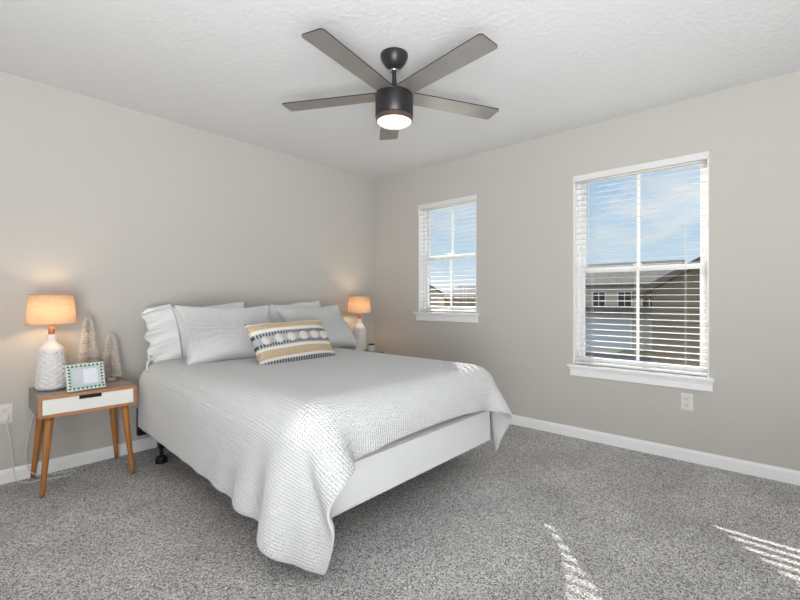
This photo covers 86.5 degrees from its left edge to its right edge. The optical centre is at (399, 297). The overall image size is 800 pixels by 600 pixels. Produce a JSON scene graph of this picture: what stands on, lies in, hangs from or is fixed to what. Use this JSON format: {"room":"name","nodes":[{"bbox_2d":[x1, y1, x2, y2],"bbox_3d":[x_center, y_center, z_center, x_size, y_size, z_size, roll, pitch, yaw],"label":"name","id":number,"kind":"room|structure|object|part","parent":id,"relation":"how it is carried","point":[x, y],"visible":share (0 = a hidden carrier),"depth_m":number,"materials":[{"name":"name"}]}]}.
{"room":"bedroom","nodes":[
{"label":"bedroom","id":0,"kind":"room"},
{"bbox_2d":[0,71,374,469],"bbox_3d":[-2.465,-0.120,2.501,0.140,2.440,6.400,0,0,42],"label":"wall","id":1,"kind":"structure","parent":0,"point":[124,212],"depth_m":3.02,"materials":[{"name":"grey paint"}]},
{"bbox_2d":[0,403,12,423],"bbox_3d":[-2.345,0.688,2.522,0.010,0.116,0.072,0,0,42],"label":"wall outlet","id":2,"kind":"object","parent":1,"relation":"attached to","point":[5,409],"visible":1,"depth_m":2.53,"materials":[{"name":"white plastic"}]},
{"bbox_2d":[1,408,8,412],"bbox_3d":[-2.344,0.666,2.521,0.005,0.028,0.034,0,0,42],"label":"socket","id":3,"kind":"object","parent":2,"relation":"attached to","point":[3,410],"depth_m":2.52,"materials":[{"name":"white plastic"}]},
{"bbox_2d":[2,413,75,482],"bbox_3d":[-2.190,0.898,2.584,0.352,0.400,0.093,0,0,-31],"label":"power cord","id":4,"kind":"object","parent":1,"relation":"attached to","point":[4,418],"visible":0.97,"depth_m":2.56,"materials":[{"name":"white plastic"}]},
{"bbox_2d":[0,437,156,484],"bbox_3d":[-2.407,1.059,2.450,0.014,0.082,6.400,0,0,42],"label":"baseboard","id":5,"kind":"structure","parent":1,"relation":"attached to","point":[22,472],"depth_m":2.77,"materials":[{"name":"white wood"}]},
{"bbox_2d":[0,424,799,599],"bbox_3d":[-0.027,1.160,0.427,6.540,0.120,6.540,0,0,42],"label":"floor","id":6,"kind":"structure","parent":0,"point":[540,515],"depth_m":1.98,"materials":[{"name":"carpet"}]},
{"bbox_2d":[29,377,136,497],"bbox_3d":[-1.961,0.823,2.633,0.401,0.551,0.474,0,0,43],"label":"nightstand","id":7,"kind":"object","parent":6,"relation":"on","point":[47,405],"visible":0.98,"depth_m":2.52,"materials":[{"name":"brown wood"}]},
{"bbox_3d":[-2.217,0.882,2.599,0.084,0.433,0.042,0,0,-11],"label":"leg","id":8,"kind":"part","parent":7,"relation":"part of","materials":[{"name":"orange wood"}]},
{"bbox_3d":[-1.977,0.882,2.376,0.042,0.433,0.085,0,0,0],"label":"leg","id":9,"kind":"part","parent":7,"relation":"part of","materials":[{"name":"orange wood"}]},
{"bbox_2d":[24,294,76,390],"bbox_3d":[-2.082,0.262,2.540,0.243,0.565,0.243,0,0,42],"label":"table lamp","id":10,"kind":"object","parent":7,"relation":"on","point":[42,309],"visible":0.98,"depth_m":2.48,"materials":[{"name":"white ceramic"}]},
{"bbox_3d":[-2.082,-0.018,2.540,0.209,0.006,0.209,0,0,42],"label":"shade trim","id":11,"kind":"part","parent":10,"relation":"part of","materials":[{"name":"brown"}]},
{"bbox_3d":[-2.082,0.154,2.540,0.243,0.006,0.243,0,0,42],"label":"shade trim","id":12,"kind":"part","parent":10,"relation":"part of","materials":[{"name":"white"}]},
{"bbox_3d":[-2.082,0.068,2.540,0.242,0.178,0.242,0,0,42],"label":"lamp shade","id":13,"kind":"part","parent":10,"relation":"part of","materials":[{"name":"fabric"}]},
{"bbox_2d":[65,362,105,392],"bbox_3d":[-1.873,0.467,2.530,0.058,0.153,0.190,0,0,35],"label":"picture frame","id":14,"kind":"object","parent":7,"relation":"on","point":[85,376],"visible":1,"depth_m":2.52,"materials":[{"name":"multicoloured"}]},
{"bbox_2d":[71,366,99,386],"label":"picture","id":15,"kind":"object","parent":14,"relation":"attached to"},
{"bbox_2d":[83,368,97,383],"bbox_3d":[-1.856,0.465,2.548,0.001,0.087,0.071,-18,-10,34],"label":"print","id":16,"kind":"object","parent":14,"relation":"attached to","point":[90,374],"depth_m":2.55},
{"bbox_2d":[76,316,98,363],"bbox_3d":[-1.996,0.331,2.720,0.150,0.430,0.145,0,0,42],"label":"tree","id":17,"kind":"object","parent":7,"relation":"on","point":[89,352],"visible":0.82,"depth_m":2.71,"materials":[{"name":"white ceramic"}]},
{"bbox_3d":[-1.823,0.607,2.503,0.017,0.084,0.438,0,0,43],"label":"drawer","id":18,"kind":"part","parent":7,"relation":"part of","materials":[{"name":"white paint"}]},
{"bbox_2d":[102,335,122,380],"bbox_3d":[-1.919,0.394,2.822,0.142,0.303,0.140,0,0,42],"label":"tree","id":19,"kind":"object","parent":7,"relation":"on","point":[111,366],"visible":0.97,"depth_m":2.81,"materials":[{"name":"white ceramic"}]},
{"bbox_3d":[-1.947,0.882,2.891,0.042,0.433,0.085,0,0,-2],"label":"leg","id":20,"kind":"part","parent":7,"relation":"part of","materials":[{"name":"orange wood"}]},
{"bbox_3d":[-1.707,0.882,2.667,0.084,0.433,0.042,0,0,-11],"label":"leg","id":21,"kind":"part","parent":7,"relation":"part of","materials":[{"name":"orange wood"}]},
{"bbox_2d":[136,408,167,463],"bbox_3d":[-0.684,0.940,2.882,1.935,0.319,1.385,0,0,42],"label":"frame","id":22,"kind":"object","parent":6,"relation":"on","point":[161,458],"visible":0.17,"depth_m":2.83,"materials":[{"name":"black metal"}]},
{"bbox_3d":[-1.592,0.983,2.836,0.040,0.145,0.040,0,0,42],"label":"leg","id":23,"kind":"part","parent":22,"relation":"part of","materials":[{"name":"black metal"}]},
{"bbox_2d":[330,411,490,516],"bbox_3d":[-0.628,0.797,2.832,1.995,0.205,1.405,0,0,42],"label":"box spring","id":24,"kind":"object","parent":22,"relation":"on","point":[376,472],"visible":0.17,"depth_m":2.10,"materials":[{"name":"white fabric"}]},
{"bbox_3d":[-0.638,0.582,2.840,1.960,0.223,1.345,0,0,42],"label":"mattress","id":25,"kind":"object","parent":24,"relation":"on","visible":0},
{"bbox_2d":[140,301,243,369],"bbox_3d":[-1.495,0.277,3.154,0.249,0.498,0.818,0,0,37],"label":"ruffled pillow","id":26,"kind":"object","parent":25,"relation":"on","point":[166,335],"visible":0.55,"depth_m":2.94,"materials":[{"name":"white fabric"}]},
{"bbox_2d":[263,300,320,322],"bbox_3d":[-0.932,0.248,3.818,0.220,0.459,0.707,0,0,38],"label":"pillow","id":27,"kind":"object","parent":25,"relation":"on","point":[274,317],"visible":0.12,"depth_m":3.73,"materials":[{"name":"white fabric"}]},
{"bbox_2d":[138,347,512,574],"bbox_3d":[-0.476,0.742,2.710,1.944,0.648,1.699,0,0,42],"label":"comforter","id":28,"kind":"object","parent":25,"relation":"on","point":[282,441],"visible":0.91,"depth_m":1.97,"materials":[{"name":"white fabric"}]},
{"bbox_2d":[173,304,270,364],"bbox_3d":[-1.172,0.245,2.982,0.706,0.407,0.300,0,0,-44],"label":"sham pillow","id":29,"kind":"object","parent":28,"relation":"on","point":[213,334],"visible":0.77,"depth_m":2.84,"materials":[{"name":"white fabric"}]},
{"bbox_2d":[245,319,334,364],"bbox_3d":[-0.736,0.307,2.939,0.230,0.293,0.621,0,0,39],"label":"lumbar cushion","id":30,"kind":"object","parent":28,"relation":"on","point":[279,342],"visible":0.96,"depth_m":2.83,"materials":[{"name":"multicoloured fabric"}]},
{"bbox_2d":[274,305,357,347],"bbox_3d":[-0.687,0.255,3.614,0.296,0.384,0.719,0,0,37],"label":"sham pillow","id":31,"kind":"object","parent":28,"relation":"on","point":[339,333],"visible":0.57,"depth_m":3.60,"materials":[{"name":"white fabric"}]},
{"bbox_3d":[-0.472,0.823,4.282,0.401,0.551,0.474,0,0,42],"label":"nightstand","id":32,"kind":"object","parent":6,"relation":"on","visible":0},
{"bbox_2d":[353,343,363,350],"bbox_3d":[-0.411,0.498,4.208,0.090,0.095,0.050,0,0,-36],"label":"box","id":33,"kind":"object","parent":32,"relation":"on","point":[360,347],"visible":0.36,"depth_m":4.19,"materials":[{"name":"white"}]},
{"bbox_2d":[348,296,370,350],"bbox_3d":[-0.423,0.262,4.413,0.243,0.565,0.243,0,0,42],"label":"table lamp","id":34,"kind":"object","parent":32,"relation":"on","point":[358,305],"visible":0.79,"depth_m":4.34,"materials":[{"name":"beige ceramic"}]},
{"bbox_3d":[-0.423,0.068,4.413,0.242,0.178,0.242,0,0,42],"label":"lamp shade","id":35,"kind":"part","parent":34,"relation":"part of","materials":[{"name":"fabric"}]},
{"bbox_2d":[368,343,374,351],"bbox_3d":[-0.293,0.508,4.364,0.069,0.076,0.069,0,0,42],"label":"candle jar","id":36,"kind":"object","parent":32,"relation":"on","point":[371,347],"visible":1,"depth_m":4.34,"materials":[{"name":"white"}]},
{"bbox_2d":[0,0,799,179],"bbox_3d":[-0.027,-1.390,0.427,6.540,0.100,6.540,0,0,42],"label":"ceiling","id":37,"kind":"structure","parent":0,"point":[226,68],"depth_m":2.40,"materials":[{"name":"white paint"}]},
{"bbox_2d":[282,28,498,139],"bbox_3d":[-0.026,-1.145,2.311,1.257,0.390,1.264,0,0,42],"label":"ceiling fan","id":38,"kind":"object","parent":37,"relation":"hanging from","point":[394,102],"visible":1,"depth_m":2.25,"materials":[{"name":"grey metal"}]},
{"bbox_3d":[-0.391,-1.120,2.432,0.570,0.006,0.128,0,5,14],"label":"blade","id":39,"kind":"part","parent":38,"relation":"part of","materials":[{"name":"grey wood"}]},
{"bbox_3d":[-0.226,-1.120,2.030,0.128,0.006,0.570,6,3,32],"label":"blade","id":40,"kind":"part","parent":38,"relation":"part of","materials":[{"name":"grey wood"}]},
{"bbox_3d":[-0.060,-1.120,2.714,0.128,0.006,0.570,-5,0,-4],"label":"blade","id":41,"kind":"part","parent":38,"relation":"part of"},
{"bbox_2d":[377,115,411,129],"bbox_3d":[-0.032,-0.965,2.345,0.192,0.030,0.192,0,0,42],"label":"diffuser","id":42,"kind":"object","parent":38,"relation":"attached to","point":[391,122],"depth_m":2.31,"materials":[{"name":"white glass"}]},
{"bbox_3d":[0.208,-1.120,2.063,0.128,0.006,0.570,7,-4,-40],"label":"blade","id":43,"kind":"part","parent":38,"relation":"part of","materials":[{"name":"grey wood"}]},
{"bbox_3d":[0.310,-1.120,2.486,0.570,0.006,0.128,0,-5,-22],"label":"blade","id":44,"kind":"part","parent":38,"relation":"part of","materials":[{"name":"grey wood"}]},
{"bbox_2d":[375,70,799,470],"bbox_3d":[2.096,-0.120,2.814,6.540,2.440,0.130,0,0,42],"label":"wall","id":45,"kind":"structure","parent":0,"point":[522,336],"depth_m":3.12,"materials":[{"name":"grey paint"}]},
{"bbox_2d":[413,200,478,322],"bbox_3d":[0.487,-0.366,4.229,0.765,1.197,0.195,0,0,42],"label":"window","id":46,"kind":"structure","parent":45,"relation":"in","point":[424,272],"depth_m":4.39,"materials":[{"name":"white plastic"}]},
{"bbox_3d":[0.460,0.152,4.199,0.765,0.020,0.115,0,0,42],"label":"sill","id":47,"kind":"part","parent":46,"relation":"part of","materials":[{"name":"white"}]},
{"bbox_2d":[418,195,475,312],"bbox_3d":[0.467,-0.413,4.206,0.693,1.100,0.068,0,0,42],"label":"window blind","id":48,"kind":"object","parent":46,"relation":"attached to","point":[471,197],"visible":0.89,"depth_m":4.18,"materials":[{"name":"white plastic"}]},
{"bbox_3d":[0.473,0.129,4.213,0.667,0.016,0.046,0,0,42],"label":"rail","id":49,"kind":"part","parent":48,"relation":"part of","materials":[{"name":"white plastic"}]},
{"bbox_3d":[0.524,-0.409,4.271,0.679,1.095,0.082,0,0,42],"label":"frame","id":50,"kind":"part","parent":46,"relation":"part of","materials":[{"name":"white plastic"}]},
{"bbox_3d":[0.514,-0.156,4.259,0.635,0.544,0.026,0,0,42],"label":"sash","id":51,"kind":"part","parent":46,"relation":"part of","materials":[{"name":"white plastic"}]},
{"bbox_3d":[0.532,-0.667,4.279,0.635,0.552,0.024,0,0,42],"label":"sash","id":52,"kind":"part","parent":46,"relation":"part of","materials":[{"name":"white plastic"}]},
{"bbox_2d":[567,159,714,391],"bbox_3d":[1.736,-0.176,3.118,0.943,1.577,0.195,0,0,42],"label":"window","id":53,"kind":"structure","parent":45,"relation":"in","point":[685,381],"depth_m":3.14,"materials":[{"name":"white"}]},
{"bbox_2d":[573,151,708,375],"bbox_3d":[1.715,-0.223,3.095,0.871,1.480,0.068,0,0,42],"label":"window blind","id":54,"kind":"object","parent":53,"relation":"attached to","point":[700,156],"visible":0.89,"depth_m":3.06,"materials":[{"name":"white plastic"}]},
{"bbox_3d":[1.721,-0.199,3.101,0.002,1.413,0.052,0,0,42],"label":"ladder cord","id":55,"kind":"part","parent":54,"relation":"part of","materials":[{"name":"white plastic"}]},
{"bbox_3d":[1.721,0.509,3.102,0.845,0.016,0.046,0,0,42],"label":"rail","id":56,"kind":"part","parent":54,"relation":"part of","materials":[{"name":"white plastic"}]},
{"bbox_3d":[1.709,0.532,3.088,0.943,0.020,0.115,0,0,42],"label":"sill","id":57,"kind":"part","parent":53,"relation":"part of","materials":[{"name":"white"}]},
{"bbox_3d":[1.762,0.129,3.149,0.813,0.734,0.026,0,0,42],"label":"sash","id":58,"kind":"part","parent":53,"relation":"part of","materials":[{"name":"white plastic"}]},
{"bbox_3d":[1.780,-0.572,3.169,0.813,0.742,0.024,0,0,42],"label":"sash","id":59,"kind":"part","parent":53,"relation":"part of","materials":[{"name":"white plastic"}]},
{"bbox_2d":[510,414,799,485],"bbox_3d":[2.106,1.059,2.709,6.386,0.082,0.014,0,0,42],"label":"baseboard","id":60,"kind":"structure","parent":45,"relation":"attached to","point":[790,476],"depth_m":2.92,"materials":[{"name":"white wood"}]},
{"bbox_2d":[681,393,692,410],"bbox_3d":[1.934,0.700,2.865,0.072,0.116,0.010,0,0,42],"label":"wall outlet","id":61,"kind":"object","parent":45,"relation":"attached to","point":[686,398],"visible":1,"depth_m":2.86,"materials":[{"name":"white plastic"}]},
{"label":"outside","id":62,"kind":"structure","parent":0,"visible":0},
{"bbox_2d":[585,346,625,353],"bbox_3d":[14.733,3.935,32.641,3.900,0.030,4.300,0,0,42],"label":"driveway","id":63,"kind":"structure","parent":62,"point":[594,349],"depth_m":32.35,"materials":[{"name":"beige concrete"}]},
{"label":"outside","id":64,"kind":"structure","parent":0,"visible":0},
{"bbox_2d":[613,349,651,357],"bbox_3d":[50.387,4.100,114.485,330.000,0.300,228.800,0,0,42],"label":"lawn","id":65,"kind":"structure","parent":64,"point":[632,352],"depth_m":30.81,"materials":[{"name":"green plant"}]},
{"bbox_2d":[427,285,444,311],"bbox_3d":[1.439,0.665,86.864,9.800,6.570,13.800,0,0,-38],"label":"house","id":66,"kind":"structure","parent":65,"relation":"on","point":[435,299],"depth_m":82.92,"materials":[{"name":"grey"}]},
{"bbox_2d":[441,285,475,312],"bbox_3d":[16.053,0.765,79.219,9.800,6.370,13.800,0,0,-38],"label":"house","id":67,"kind":"structure","parent":65,"relation":"on","point":[472,288],"depth_m":78.99,"materials":[{"name":"beige"}]},
{"bbox_2d":[585,259,684,349],"bbox_3d":[18.874,0.415,37.523,10.300,7.070,10.500,0,0,42],"label":"house","id":68,"kind":"structure","parent":65,"relation":"on","point":[620,301],"depth_m":33.60,"materials":[{"name":"grey"}]},
{"bbox_3d":[16.081,0.200,34.383,0.900,1.300,0.015,0,0,42],"label":"pane","id":69,"kind":"part","parent":68,"relation":"part of","materials":[{"name":"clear glass"}]},
{"bbox_3d":[17.501,0.200,33.120,0.900,1.300,0.015,0,0,42],"label":"pane","id":70,"kind":"part","parent":68,"relation":"part of","materials":[{"name":"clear glass"}]},
{"bbox_3d":[18.771,0.200,31.990,0.900,1.300,0.015,0,0,42],"label":"pane","id":71,"kind":"part","parent":68,"relation":"part of","materials":[{"name":"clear glass"}]},
{"bbox_2d":[632,257,699,365],"bbox_3d":[11.197,1.065,12.566,5.800,5.770,8.800,0,0,42],"label":"house","id":72,"kind":"structure","parent":65,"relation":"on","point":[652,291],"depth_m":10.85,"materials":[{"name":"beige"}]},
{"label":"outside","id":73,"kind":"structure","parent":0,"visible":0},
{"bbox_2d":[585,352,651,361],"bbox_3d":[5.453,3.940,33.869,230.000,0.020,6.000,0,0,42],"label":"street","id":74,"kind":"structure","parent":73,"point":[599,355],"depth_m":28.07,"materials":[{"name":"grey asphalt"}]}
]}

